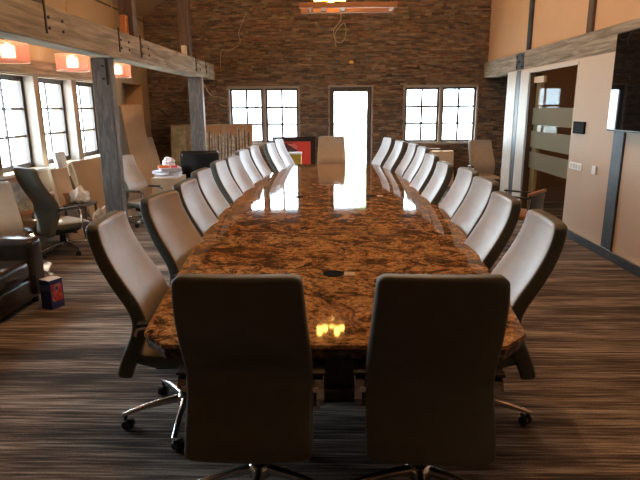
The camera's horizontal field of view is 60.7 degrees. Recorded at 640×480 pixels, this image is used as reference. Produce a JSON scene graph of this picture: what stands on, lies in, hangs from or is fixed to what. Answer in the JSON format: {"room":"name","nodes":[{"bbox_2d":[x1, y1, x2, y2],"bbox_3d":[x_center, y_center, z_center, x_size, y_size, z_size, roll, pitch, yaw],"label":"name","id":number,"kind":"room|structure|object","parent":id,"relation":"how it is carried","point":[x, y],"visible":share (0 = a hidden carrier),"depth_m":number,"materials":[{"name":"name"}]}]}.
{"room":"conference room","nodes":[
{"label":"conference room","id":0,"kind":"room"},
{"bbox_2d":[0,0,151,210],"bbox_3d":[-4.089,-0.864,3.409,0.440,3.520,17.240,0,14,1],"label":"wall","id":1,"kind":"structure","parent":0,"point":[91,10],"depth_m":8.46,"materials":[{"name":"beige paint"}]},
{"bbox_2d":[0,74,44,174],"bbox_3d":[-3.873,-1.462,6.862,0.195,1.185,0.964,0,14,1],"label":"window","id":2,"kind":"structure","parent":1,"relation":"in","point":[26,94],"depth_m":7.25,"materials":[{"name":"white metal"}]},
{"bbox_2d":[0,59,92,80],"bbox_3d":[-3.872,-1.080,2.327,0.052,0.190,14.850,0,14,1],"label":"trim","id":3,"kind":"structure","parent":1,"relation":"attached to","point":[39,68],"depth_m":7.34,"materials":[{"name":"brown wood"}]},
{"bbox_2d":[0,155,99,179],"bbox_3d":[-3.922,-0.701,6.333,0.390,0.038,7.250,0,14,1],"label":"trim","id":4,"kind":"structure","parent":1,"relation":"attached to","point":[12,175],"depth_m":7.33,"materials":[{"name":"beige wood"}]},
{"bbox_2d":[37,77,79,165],"bbox_3d":[-3.848,-1.718,7.911,0.195,1.185,0.964,0,14,1],"label":"window","id":5,"kind":"structure","parent":1,"relation":"in","point":[65,92],"depth_m":8.29,"materials":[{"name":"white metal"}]},
{"bbox_2d":[75,81,99,157],"bbox_3d":[-3.822,-1.975,8.964,0.195,1.185,0.934,0,14,1],"label":"window","id":6,"kind":"structure","parent":1,"relation":"in","point":[83,84],"depth_m":9.24,"materials":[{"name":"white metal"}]},
{"bbox_2d":[95,0,143,21],"bbox_3d":[-3.877,-2.532,3.100,0.022,0.025,17.040,0,14,1],"label":"trim","id":7,"kind":"structure","parent":1,"relation":"attached to","point":[95,0],"depth_m":9.66,"materials":[{"name":"brown wood"}]},
{"bbox_2d":[125,85,144,124],"bbox_3d":[-3.843,-2.143,11.526,0.339,2.160,0.025,0,14,1],"label":"trim","id":8,"kind":"structure","parent":1,"relation":"attached to","point":[133,93],"depth_m":11.31,"materials":[{"name":"brown paint"}]},
{"bbox_2d":[106,0,162,16],"bbox_3d":[0.740,-3.833,2.826,10.450,3.500,17.740,0,14,1],"label":"ceiling","id":9,"kind":"structure","parent":0,"point":[143,7],"depth_m":10.93,"materials":[{"name":"beige paint"}]},
{"bbox_2d":[0,39,30,63],"bbox_3d":[-3.364,-2.722,5.719,0.420,1.654,0.420,0,14,1],"label":"pendant lamp","id":10,"kind":"object","parent":9,"relation":"hanging from","point":[11,52],"visible":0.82,"depth_m":5.76,"materials":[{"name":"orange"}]},
{"bbox_2d":[54,0,89,71],"bbox_3d":[-3.329,-3.077,7.176,0.420,1.654,0.420,0,14,1],"label":"pendant lamp","id":11,"kind":"object","parent":9,"relation":"hanging from","point":[65,62],"visible":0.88,"depth_m":7.18,"materials":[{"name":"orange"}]},
{"bbox_2d":[111,0,131,77],"bbox_3d":[-3.292,-3.451,8.710,0.420,1.654,0.420,0,14,1],"label":"pendant lamp","id":12,"kind":"object","parent":9,"relation":"hanging from","point":[122,70],"visible":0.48,"depth_m":8.72,"materials":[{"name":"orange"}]},
{"bbox_2d":[299,0,397,13],"bbox_3d":[0.367,-4.715,7.047,1.300,3.280,0.504,0,14,1],"label":"chandelier","id":13,"kind":"object","parent":9,"relation":"hanging from","point":[332,6],"visible":1,"depth_m":7.22,"materials":[{"name":"brown wood"}]},
{"bbox_2d":[0,188,639,479],"bbox_3d":[0.820,0.864,3.866,10.350,0.120,17.540,0,14,1],"label":"floor","id":14,"kind":"structure","parent":0,"point":[64,399],"depth_m":3.30,"materials":[{"name":"carpet"}]},
{"bbox_2d":[0,181,33,235],"bbox_3d":[-3.262,-0.061,5.502,0.658,0.957,0.732,-11,17,-37],"label":"chair","id":15,"kind":"object","parent":14,"relation":"on","point":[11,223],"visible":0.41,"depth_m":5.71,"materials":[{"name":"beige leather"}]},
{"bbox_2d":[0,236,44,318],"bbox_3d":[-3.048,0.367,3.988,1.050,0.840,2.030,0,14,1],"label":"sofa","id":16,"kind":"object","parent":14,"relation":"on","point":[21,261],"visible":0.89,"depth_m":4.72,"materials":[{"name":"brown leather"}]},
{"bbox_2d":[0,261,28,293],"bbox_3d":[-2.924,0.349,4.387,0.800,0.175,0.792,0,14,1],"label":"seat cushion","id":17,"kind":"object","parent":16,"relation":"on","point":[14,275],"depth_m":4.54,"materials":[{"name":"brown leather"}]},
{"bbox_2d":[21,212,61,253],"bbox_3d":[-3.515,-0.105,6.803,0.400,0.430,0.700,0,14,1],"label":"storage box","id":18,"kind":"object","parent":14,"relation":"on","point":[27,220],"visible":0.11,"depth_m":6.57,"materials":[{"name":"cardboard"}]},
{"bbox_2d":[2,179,33,215],"bbox_3d":[-3.616,-0.541,6.711,0.138,0.434,0.500,3,14,13],"label":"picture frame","id":19,"kind":"object","parent":18,"relation":"on","point":[25,206],"visible":0.2,"depth_m":6.63,"materials":[{"name":"brown wood"}]},
{"bbox_2d":[11,182,33,211],"bbox_3d":[-3.619,-0.541,6.712,0.015,0.360,0.420,-12,11,16],"label":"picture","id":20,"kind":"object","parent":19,"relation":"attached to","point":[24,203],"depth_m":6.64},
{"bbox_2d":[13,167,89,258],"bbox_3d":[-3.116,-0.361,6.520,0.658,1.057,0.732,10,17,36],"label":"chair","id":21,"kind":"object","parent":14,"relation":"on","point":[46,210],"visible":0.88,"depth_m":6.32,"materials":[{"name":"black leather"}]},
{"bbox_2d":[39,275,64,309],"bbox_3d":[-2.353,0.460,4.801,0.129,0.266,0.133,6,15,25],"label":"snack box","id":22,"kind":"object","parent":14,"relation":"on","point":[51,287],"visible":1,"depth_m":4.76,"materials":[{"name":"blue cardboard"}]},
{"bbox_2d":[40,284,48,291],"bbox_3d":[-2.382,0.416,4.729,0.112,0.055,0.001,6,15,25],"label":"print","id":23,"kind":"object","parent":22,"relation":"attached to","point":[42,287],"depth_m":4.73},
{"bbox_2d":[51,282,62,301],"bbox_3d":[-2.295,0.456,4.773,0.002,0.154,0.106,6,15,24],"label":"print","id":24,"kind":"object","parent":22,"relation":"attached to","point":[56,289],"depth_m":4.77},
{"bbox_2d":[52,151,69,175],"bbox_3d":[-3.488,-0.660,7.586,0.225,1.110,0.200,3,14,13],"label":"sheet","id":25,"kind":"object","parent":14,"relation":"on","point":[60,161],"visible":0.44,"depth_m":7.46,"materials":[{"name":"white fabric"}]},
{"bbox_2d":[49,189,78,207],"bbox_3d":[-3.424,-0.331,7.291,0.320,0.638,0.360,0,14,1],"label":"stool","id":26,"kind":"object","parent":14,"relation":"on","point":[65,195],"visible":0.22,"depth_m":7.08,"materials":[{"name":"brown wood"}]},
{"bbox_2d":[48,167,84,239],"bbox_3d":[-3.297,-0.460,7.127,0.226,0.942,0.280,4,14,18],"label":"cardboard sheet","id":27,"kind":"object","parent":14,"relation":"on","point":[59,177],"visible":0.68,"depth_m":7.06,"materials":[{"name":"brown cardboard"}]},
{"bbox_2d":[63,201,96,226],"bbox_3d":[-3.126,-0.241,7.203,0.300,0.500,0.340,0,14,1],"label":"side table","id":28,"kind":"object","parent":14,"relation":"on","point":[86,204],"visible":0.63,"depth_m":7.03,"materials":[{"name":"black wood"}]},
{"bbox_2d":[69,185,89,203],"bbox_3d":[-3.127,-0.597,7.121,0.227,0.230,0.246,0,14,1],"label":"blanket","id":29,"kind":"object","parent":28,"relation":"on","point":[79,195],"visible":1,"depth_m":7.06,"materials":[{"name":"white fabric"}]},
{"bbox_2d":[69,176,90,236],"bbox_3d":[-3.295,-0.462,7.446,0.364,0.800,0.160,5,15,21],"label":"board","id":30,"kind":"object","parent":14,"relation":"on","point":[71,180],"visible":0.22,"depth_m":7.46,"materials":[{"name":"brown wood"}]},
{"bbox_2d":[70,158,104,220],"bbox_3d":[-3.186,-0.673,7.911,0.325,0.978,0.660,4,14,18],"label":"board","id":31,"kind":"object","parent":14,"relation":"on","point":[88,172],"visible":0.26,"depth_m":7.79,"materials":[{"name":"cardboard"}]},
{"bbox_2d":[93,206,105,220],"bbox_3d":[-2.804,-0.208,7.093,0.228,0.485,0.303,0,14,1],"label":"cloth","id":32,"kind":"object","parent":14,"relation":"on","point":[99,212],"visible":0.12,"depth_m":6.97,"materials":[{"name":"beige fabric"}]},
{"bbox_2d":[90,58,127,218],"bbox_3d":[-2.511,-0.999,6.577,0.220,2.262,0.168,0,14,1],"label":"post","id":33,"kind":"object","parent":14,"relation":"on","point":[103,73],"depth_m":6.46,"materials":[{"name":"grey wood"}]},
{"bbox_2d":[92,156,132,216],"bbox_3d":[-3.217,-0.814,8.503,0.344,0.972,0.450,2,14,10],"label":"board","id":34,"kind":"object","parent":14,"relation":"on","point":[129,211],"visible":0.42,"depth_m":8.70,"materials":[{"name":"brown wood"}]},
{"bbox_2d":[86,210,186,451],"bbox_3d":[-0.775,0.443,2.940,0.732,1.157,0.658,-1,14,-2],"label":"chair","id":35,"kind":"object","parent":14,"relation":"on","point":[137,282],"visible":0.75,"depth_m":2.78,"materials":[{"name":"beige leather"}]},
{"bbox_2d":[120,105,153,196],"bbox_3d":[-3.381,-1.631,10.224,0.399,1.750,0.400,13,19,43],"label":"cardboard sheet","id":36,"kind":"object","parent":14,"relation":"on","point":[132,116],"visible":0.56,"depth_m":10.19,"materials":[{"name":"brown cardboard"}]},
{"bbox_2d":[122,154,163,227],"bbox_3d":[-2.633,-0.741,8.151,0.732,1.017,0.658,3,14,15],"label":"chair","id":37,"kind":"object","parent":14,"relation":"on","point":[136,186],"visible":0.49,"depth_m":8.18,"materials":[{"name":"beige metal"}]},
{"bbox_2d":[147,137,160,176],"bbox_3d":[-3.341,-1.463,10.877,0.424,1.119,0.440,8,16,32],"label":"cardboard sheet","id":38,"kind":"object","parent":14,"relation":"on","point":[155,161],"visible":0.21,"depth_m":10.94,"materials":[{"name":"brown cardboard"}]},
{"bbox_2d":[151,174,185,194],"bbox_3d":[-2.499,-0.764,9.120,0.440,0.600,0.500,0,14,1],"label":"carton","id":39,"kind":"object","parent":14,"relation":"on","point":[166,183],"visible":0.32,"depth_m":8.83,"materials":[{"name":"cardboard"}]},
{"bbox_2d":[154,172,182,177],"bbox_3d":[-2.498,-1.081,9.040,0.397,0.054,0.357,-1,14,-4],"label":"paper stack","id":40,"kind":"object","parent":39,"relation":"on","point":[179,174],"visible":0.79,"depth_m":8.88,"materials":[{"name":"white paper"}]},
{"bbox_2d":[152,170,181,173],"bbox_3d":[-2.531,-1.134,9.051,0.362,0.044,0.362,5,15,21],"label":"paper stack","id":41,"kind":"object","parent":40,"relation":"on","point":[155,171],"visible":0.68,"depth_m":8.91,"materials":[{"name":"white paper"}]},
{"bbox_2d":[158,166,181,171],"bbox_3d":[-2.475,-1.174,9.010,0.340,0.048,0.360,-6,15,-21],"label":"paper stack","id":42,"kind":"object","parent":41,"relation":"on","point":[178,168],"visible":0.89,"depth_m":8.86,"materials":[{"name":"white paper"}]},
{"bbox_2d":[158,165,169,167],"bbox_3d":[-2.545,-1.195,8.913,0.180,0.035,0.120,-6,15,-21],"label":"pouch","id":43,"kind":"object","parent":42,"relation":"on","point":[159,166],"visible":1,"depth_m":8.87,"materials":[{"name":"orange plastic"}]},
{"bbox_2d":[162,157,174,165],"bbox_3d":[-2.520,-1.303,9.089,0.200,0.160,0.209,0,14,1],"label":"paper ball","id":44,"kind":"object","parent":42,"relation":"on","point":[170,161],"visible":0.77,"depth_m":9.03,"materials":[{"name":"white paper"}]},
{"bbox_2d":[139,190,203,284],"bbox_3d":[-0.754,0.253,3.763,0.742,1.137,0.670,2,14,11],"label":"chair","id":45,"kind":"object","parent":14,"relation":"on","point":[166,220],"visible":0.28,"depth_m":3.63,"materials":[{"name":"beige leather"}]},
{"bbox_2d":[171,124,191,165],"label":"painting","id":46,"kind":"object","parent":14,"relation":"on","point":[181,140],"depth_m":11.73,"materials":[{"name":"brown wood"}]},
{"bbox_2d":[173,178,218,236],"bbox_3d":[-0.761,0.084,4.458,0.700,1.137,0.672,0,14,3],"label":"chair","id":47,"kind":"object","parent":14,"relation":"on","point":[201,216],"visible":0.34,"depth_m":4.35,"materials":[{"name":"white leather"}]},
{"bbox_2d":[188,77,206,150],"bbox_3d":[-2.376,-2.012,10.727,0.270,2.262,0.120,0,14,1],"label":"post","id":48,"kind":"object","parent":14,"relation":"on","point":[195,84],"depth_m":10.57,"materials":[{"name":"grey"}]},
{"bbox_2d":[180,150,218,178],"bbox_3d":[-2.253,-1.201,10.273,0.800,0.900,0.700,-2,14,-8],"label":"armchair","id":49,"kind":"object","parent":14,"relation":"on","point":[191,161],"visible":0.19,"depth_m":10.41,"materials":[{"name":"black leather"}]},
{"bbox_2d":[191,167,229,217],"bbox_3d":[-0.774,-0.078,5.102,0.726,1.147,0.658,1,14,4],"label":"chair","id":50,"kind":"object","parent":14,"relation":"on","point":[210,191],"visible":0.27,"depth_m":5.05,"materials":[{"name":"white leather"}]},
{"bbox_2d":[210,159,242,204],"bbox_3d":[-0.736,-0.262,5.832,0.744,1.157,0.674,0,14,3],"label":"chair","id":51,"kind":"object","parent":14,"relation":"on","point":[227,186],"visible":0.35,"depth_m":5.67,"materials":[{"name":"white leather"}]},
{"bbox_2d":[206,124,252,159],"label":"painting","id":52,"kind":"object","parent":14,"relation":"on","point":[225,140],"depth_m":11.70,"materials":[{"name":"brown wood"}]},
{"bbox_2d":[223,155,254,192],"bbox_3d":[-0.718,-0.407,6.447,0.706,1.147,0.667,2,14,9],"label":"chair","id":53,"kind":"object","parent":14,"relation":"on","point":[236,169],"visible":0.2,"depth_m":6.38,"materials":[{"name":"white leather"}]},
{"bbox_2d":[171,274,325,479],"bbox_3d":[-0.275,0.602,2.316,0.688,1.137,0.694,0,14,1],"label":"chair","id":54,"kind":"object","parent":14,"relation":"on","point":[246,371],"visible":0.98,"depth_m":2.12,"materials":[{"name":"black leather"}]},
{"bbox_2d":[234,149,262,183],"bbox_3d":[-0.700,-0.579,7.112,0.729,1.167,0.667,2,14,8],"label":"chair","id":55,"kind":"object","parent":14,"relation":"on","point":[252,172],"visible":0.26,"depth_m":7.11,"materials":[{"name":"white leather"}]},
{"bbox_2d":[246,145,271,177],"bbox_3d":[-0.628,-0.749,7.806,0.745,1.167,0.675,2,14,9],"label":"chair","id":56,"kind":"object","parent":14,"relation":"on","point":[261,166],"visible":0.3,"depth_m":7.76,"materials":[{"name":"white leather"}]},
{"bbox_2d":[263,142,285,171],"bbox_3d":[-0.463,-0.906,8.448,0.731,1.167,0.672,2,14,10],"label":"chair","id":57,"kind":"object","parent":14,"relation":"on","point":[270,151],"visible":0.34,"depth_m":8.30,"materials":[{"name":"white leather"}]},
{"bbox_2d":[272,139,293,166],"bbox_3d":[-0.399,-1.058,9.025,0.712,1.187,0.664,3,14,13],"label":"chair","id":58,"kind":"object","parent":14,"relation":"on","point":[281,149],"visible":0.32,"depth_m":9.02,"materials":[{"name":"white leather"}]},
{"bbox_2d":[272,137,314,172],"bbox_3d":[-0.559,-1.677,11.795,0.920,1.078,0.179,0,14,1],"label":"painting","id":59,"kind":"object","parent":14,"relation":"on","point":[306,145],"visible":0.43,"depth_m":11.74,"materials":[{"name":"red paper"}]},
{"bbox_2d":[288,152,301,163],"bbox_3d":[-0.487,-1.323,10.860,0.270,0.835,0.210,0,14,1],"label":"box","id":60,"kind":"object","parent":14,"relation":"on","point":[296,157],"visible":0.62,"depth_m":10.70,"materials":[{"name":"yellow cardboard"}]},
{"bbox_2d":[317,136,345,163],"bbox_3d":[0.173,-1.167,9.435,0.658,1.197,0.732,0,14,1],"label":"chair","id":61,"kind":"object","parent":14,"relation":"on","point":[331,149],"visible":0.36,"depth_m":9.56,"materials":[{"name":"beige leather"}]},
{"bbox_2d":[144,164,525,399],"bbox_3d":[0.142,-0.060,5.809,2.060,0.764,7.210,0,14,1],"label":"table","id":62,"kind":"object","parent":14,"relation":"on","point":[338,228],"visible":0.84,"depth_m":3.74,"materials":[{"name":"brown stone"}]},
{"bbox_2d":[372,137,394,166],"bbox_3d":[0.836,-1.099,9.139,0.712,1.197,0.666,-3,14,-10],"label":"chair","id":63,"kind":"object","parent":14,"relation":"on","point":[387,145],"visible":0.25,"depth_m":9.01,"materials":[{"name":"white leather"}]},
{"bbox_2d":[383,140,406,172],"bbox_3d":[0.922,-0.917,8.411,0.731,1.187,0.658,-2,14,-6],"label":"chair","id":64,"kind":"object","parent":14,"relation":"on","point":[398,151],"visible":0.36,"depth_m":8.29,"materials":[{"name":"white leather"}]},
{"bbox_2d":[395,143,419,176],"bbox_3d":[1.012,-0.784,7.864,0.733,1.187,0.658,-1,14,-3],"label":"chair","id":65,"kind":"object","parent":14,"relation":"on","point":[410,153],"visible":0.22,"depth_m":7.76,"materials":[{"name":"white leather"}]},
{"bbox_2d":[403,146,429,182],"bbox_3d":[1.030,-0.608,7.141,0.710,1.187,0.665,-1,14,-2],"label":"chair","id":66,"kind":"object","parent":14,"relation":"on","point":[414,167],"visible":0.31,"depth_m":7.09,"materials":[{"name":"white leather"}]},
{"bbox_2d":[409,153,438,191],"bbox_3d":[0.975,-0.425,6.452,0.744,1.157,0.673,-1,14,-2],"label":"chair","id":67,"kind":"object","parent":14,"relation":"on","point":[422,178],"visible":0.25,"depth_m":6.32,"materials":[{"name":"white leather"}]},
{"bbox_2d":[353,273,510,479],"bbox_3d":[0.437,0.600,2.303,0.675,1.137,0.689,0,14,3],"label":"chair","id":68,"kind":"object","parent":14,"relation":"on","point":[432,370],"visible":0.99,"depth_m":2.10,"materials":[{"name":"leather"}]},
{"bbox_2d":[420,161,453,203],"bbox_3d":[0.989,-0.234,5.709,0.691,1.137,0.686,-1,14,-2],"label":"chair","id":69,"kind":"object","parent":14,"relation":"on","point":[435,189],"visible":0.25,"depth_m":5.54,"materials":[{"name":"white leather"}]},
{"bbox_2d":[430,151,453,187],"bbox_3d":[2.561,-1.498,11.565,0.520,0.764,0.242,0,14,1],"label":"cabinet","id":70,"kind":"object","parent":14,"relation":"on","point":[447,156],"visible":0.24,"depth_m":11.52,"materials":[{"name":"beige wood"}]},
{"bbox_2d":[429,148,440,150],"bbox_3d":[2.266,-1.558,11.776,0.600,0.820,0.200,0,14,1],"label":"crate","id":71,"kind":"object","parent":70,"relation":"on","point":[431,149],"visible":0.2,"depth_m":11.59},
{"bbox_2d":[438,167,478,218],"bbox_3d":[1.011,-0.072,5.025,0.744,1.147,0.673,-1,14,-2],"label":"chair","id":72,"kind":"object","parent":14,"relation":"on","point":[461,185],"visible":0.23,"depth_m":4.95,"materials":[{"name":"white leather"}]},
{"bbox_2d":[450,176,499,237],"bbox_3d":[0.992,0.080,4.403,0.710,1.147,0.667,-1,14,-2],"label":"chair","id":73,"kind":"object","parent":14,"relation":"on","point":[468,215],"visible":0.27,"depth_m":4.29,"materials":[{"name":"white leather"}]},
{"bbox_2d":[467,140,500,190],"bbox_3d":[3.181,-1.406,10.670,0.658,1.037,0.732,-1,14,-4],"label":"chair","id":74,"kind":"object","parent":14,"relation":"on","point":[481,156],"visible":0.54,"depth_m":10.80,"materials":[{"name":"beige leather"}]},
{"bbox_2d":[464,191,521,270],"bbox_3d":[0.883,0.271,3.642,0.733,1.137,0.658,0,14,1],"label":"chair","id":75,"kind":"object","parent":14,"relation":"on","point":[490,236],"visible":0.26,"depth_m":3.48,"materials":[{"name":"white leather"}]},
{"bbox_2d":[504,189,546,220],"bbox_3d":[2.368,-0.253,6.620,0.515,0.725,0.490,11,18,40],"label":"chair","id":76,"kind":"object","parent":14,"relation":"on","point":[536,199],"visible":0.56,"depth_m":6.39,"materials":[{"name":"brown wood"}]},
{"bbox_2d":[491,209,567,425],"bbox_3d":[0.843,0.439,2.911,0.706,1.157,0.669,1,14,4],"label":"chair","id":77,"kind":"object","parent":14,"relation":"on","point":[538,246],"visible":0.47,"depth_m":2.71,"materials":[{"name":"white leather"}]},
{"bbox_2d":[142,0,507,182],"bbox_3d":[1.084,-4.432,11.399,10.201,6.600,0.308,0,14,1],"label":"wall","id":78,"kind":"structure","parent":0,"point":[423,42],"depth_m":11.43,"materials":[{"name":"brick"}]},
{"bbox_2d":[220,12,246,67],"bbox_3d":[-1.800,-4.121,11.363,0.596,1.153,0.044,0,14,1],"label":"cable","id":79,"kind":"object","parent":78,"relation":"attached to","point":[246,12],"visible":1,"depth_m":11.37,"materials":[{"name":"beige plastic"}]},
{"bbox_2d":[227,86,300,144],"bbox_3d":[-1.196,-2.679,11.800,1.560,1.235,0.145,0,14,1],"label":"window","id":80,"kind":"structure","parent":78,"relation":"in","point":[263,90],"depth_m":11.76,"materials":[{"name":"brown"}]},
{"bbox_2d":[333,13,345,45],"bbox_3d":[0.404,-4.317,11.238,0.277,0.664,0.087,-1,14,-4],"label":"cable","id":81,"kind":"object","parent":78,"relation":"attached to","point":[340,13],"visible":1,"depth_m":11.20,"materials":[{"name":"beige plastic"}]},
{"bbox_2d":[328,85,372,163],"bbox_3d":[0.660,-2.244,11.864,0.955,2.135,0.140,0,14,1],"label":"door","id":82,"kind":"structure","parent":78,"relation":"in","point":[332,88],"depth_m":11.71,"materials":[{"name":"brown"}]},
{"bbox_2d":[402,84,478,143],"bbox_3d":[2.563,-2.683,11.708,1.600,1.235,0.145,0,14,1],"label":"window","id":83,"kind":"structure","parent":78,"relation":"in","point":[439,105],"depth_m":11.69,"materials":[{"name":"brown"}]},
{"bbox_2d":[535,65,577,201],"bbox_3d":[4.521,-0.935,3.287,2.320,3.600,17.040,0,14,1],"label":"glass pane","id":84,"kind":"structure","parent":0,"point":[560,86],"depth_m":9.52,"materials":[{"name":"clear glass"}]},
{"bbox_2d":[488,0,639,61],"bbox_3d":[3.378,-2.814,2.856,0.180,2.930,17.040,0,14,1],"label":"wall","id":85,"kind":"structure","parent":0,"point":[554,20],"depth_m":8.26,"materials":[{"name":"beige paint"}]},
{"bbox_2d":[526,0,534,50],"bbox_3d":[3.420,-4.332,8.668,0.055,2.532,0.150,0,14,1],"label":"trim","id":86,"kind":"structure","parent":85,"relation":"attached to","point":[532,2],"depth_m":8.83,"materials":[{"name":"metal"}]},
{"bbox_2d":[483,18,639,77],"bbox_3d":[3.348,-1.532,3.170,0.298,0.306,17.040,0,14,1],"label":"trim","id":87,"kind":"structure","parent":85,"relation":"attached to","point":[601,41],"depth_m":7.48,"materials":[{"name":"wood"}]},
{"bbox_2d":[586,0,596,32],"bbox_3d":[3.369,-3.811,6.531,0.055,2.532,0.150,0,14,1],"label":"trim","id":88,"kind":"structure","parent":85,"relation":"attached to","point":[592,6],"depth_m":6.74,"materials":[{"name":"brown wood"}]},
{"bbox_2d":[509,52,639,264],"bbox_3d":[3.264,-0.073,2.591,0.160,2.270,15.220,0,14,1],"label":"wall","id":89,"kind":"structure","parent":0,"point":[585,192],"depth_m":6.46,"materials":[{"name":"paint"}]},
{"bbox_2d":[500,71,516,192],"bbox_3d":[3.352,-1.815,9.757,0.020,2.262,0.470,0,14,1],"label":"trim","id":90,"kind":"structure","parent":89,"relation":"attached to","point":[512,76],"depth_m":9.69,"materials":[{"name":"beige"}]},
{"bbox_2d":[508,70,520,194],"bbox_3d":[3.393,-1.732,9.416,0.112,2.262,0.170,0,14,1],"label":"trim","id":91,"kind":"structure","parent":89,"relation":"attached to","point":[518,72],"depth_m":9.38,"materials":[{"name":"metal"}]},
{"bbox_2d":[512,70,529,199],"bbox_3d":[3.337,-1.647,9.114,0.020,2.240,0.400,0,14,1],"label":"trim","id":92,"kind":"structure","parent":89,"relation":"attached to","point":[525,75],"depth_m":9.07,"materials":[{"name":"beige"}]},
{"bbox_2d":[520,61,578,208],"bbox_3d":[3.395,-1.391,8.052,0.182,2.245,1.760,0,14,1],"label":"door","id":93,"kind":"structure","parent":89,"relation":"in","point":[537,116],"depth_m":8.40,"materials":[{"name":"beige"}]},
{"bbox_2d":[569,161,581,170],"bbox_3d":[3.285,-0.949,7.022,0.012,0.091,0.370,0,14,1],"label":"light switch","id":94,"kind":"object","parent":89,"relation":"attached to","point":[573,165],"visible":1,"depth_m":7.02,"materials":[{"name":"white plastic"}]},
{"bbox_2d":[572,121,585,133],"bbox_3d":[3.275,-1.420,6.916,0.026,0.150,0.320,0,14,1],"label":"control panel","id":95,"kind":"object","parent":89,"relation":"attached to","point":[578,127],"visible":1,"depth_m":6.88,"materials":[{"name":"black plastic"}]},
{"bbox_2d":[591,165,597,174],"bbox_3d":[3.267,-0.833,6.513,0.024,0.100,0.100,0,14,1],"label":"wall sensor","id":96,"kind":"object","parent":89,"relation":"attached to","point":[594,168],"visible":1,"depth_m":6.48,"materials":[{"name":"white plastic"}]},
{"bbox_2d":[566,228,639,277],"bbox_3d":[3.144,1.318,1.471,0.032,0.100,12.380,0,14,1],"label":"baseboard","id":97,"kind":"structure","parent":89,"relation":"attached to","point":[620,262],"depth_m":6.21,"materials":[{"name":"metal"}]},
{"bbox_2d":[600,131,626,250],"bbox_3d":[3.256,-0.897,5.993,0.030,2.262,0.220,0,14,1],"label":"trim","id":98,"kind":"structure","parent":89,"relation":"attached to","point":[619,138],"depth_m":6.05,"materials":[{"name":"metal"}]},
{"bbox_2d":[607,28,639,133],"bbox_3d":[3.196,-1.483,5.023,0.096,1.020,1.910,0,14,1],"label":"television","id":99,"kind":"object","parent":89,"relation":"attached to","point":[624,107],"visible":1,"depth_m":5.64,"materials":[{"name":"black plastic"}]},
{"label":"outside","id":100,"kind":"structure","parent":0,"visible":0},
{"bbox_2d":[0,123,471,166],"bbox_3d":[0.481,-2.963,19.857,80.000,0.150,80.000,0,14,1],"label":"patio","id":101,"kind":"structure","parent":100,"point":[353,133],"depth_m":34.73,"materials":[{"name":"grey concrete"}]},
{"bbox_2d":[348,92,366,147],"bbox_3d":[1.975,-6.091,23.197,2.547,4.344,2.316,0,14,1],"label":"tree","id":102,"kind":"object","parent":101,"relation":"on","point":[359,94],"visible":0.02,"depth_m":23.32,"materials":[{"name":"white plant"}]},
{"bbox_3d":[0.674,-0.348,-5.352,10.190,6.600,0.200,0,14,1],"label":"wall","id":103,"kind":"structure","parent":0,"visible":0},
{"bbox_2d":[0,0,214,79],"bbox_3d":[-2.518,-1.520,3.222,0.272,0.338,16.860,0,14,1],"label":"beam","id":104,"kind":"structure","parent":103,"relation":"attached to","point":[31,22],"depth_m":5.47,"materials":[{"name":"brown wood"}]},
{"bbox_2d":[119,15,128,33],"bbox_3d":[-2.409,-2.647,6.754,0.090,0.240,0.100,0,14,1],"label":"uplight","id":105,"kind":"object","parent":104,"relation":"on","point":[124,27],"visible":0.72,"depth_m":6.71,"materials":[{"name":"orange metal"}]},
{"bbox_2d":[181,45,186,54],"bbox_3d":[-2.344,-3.266,9.443,0.080,0.170,0.080,0,14,1],"label":"uplight","id":106,"kind":"object","parent":104,"relation":"on","point":[183,47],"visible":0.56,"depth_m":9.40,"materials":[{"name":"beige"}]},
{"bbox_2d":[118,0,137,37],"bbox_3d":[-2.416,-3.526,6.689,0.170,1.982,0.150,0,14,1],"label":"post","id":107,"kind":"object","parent":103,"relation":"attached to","point":[126,7],"depth_m":6.79,"materials":[{"name":"brown wood"}]},
{"bbox_2d":[177,0,192,56],"bbox_3d":[-2.351,-4.184,9.384,0.170,1.982,0.200,0,14,1],"label":"post","id":108,"kind":"object","parent":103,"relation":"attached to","point":[183,6],"depth_m":9.42,"materials":[{"name":"brown wood"}]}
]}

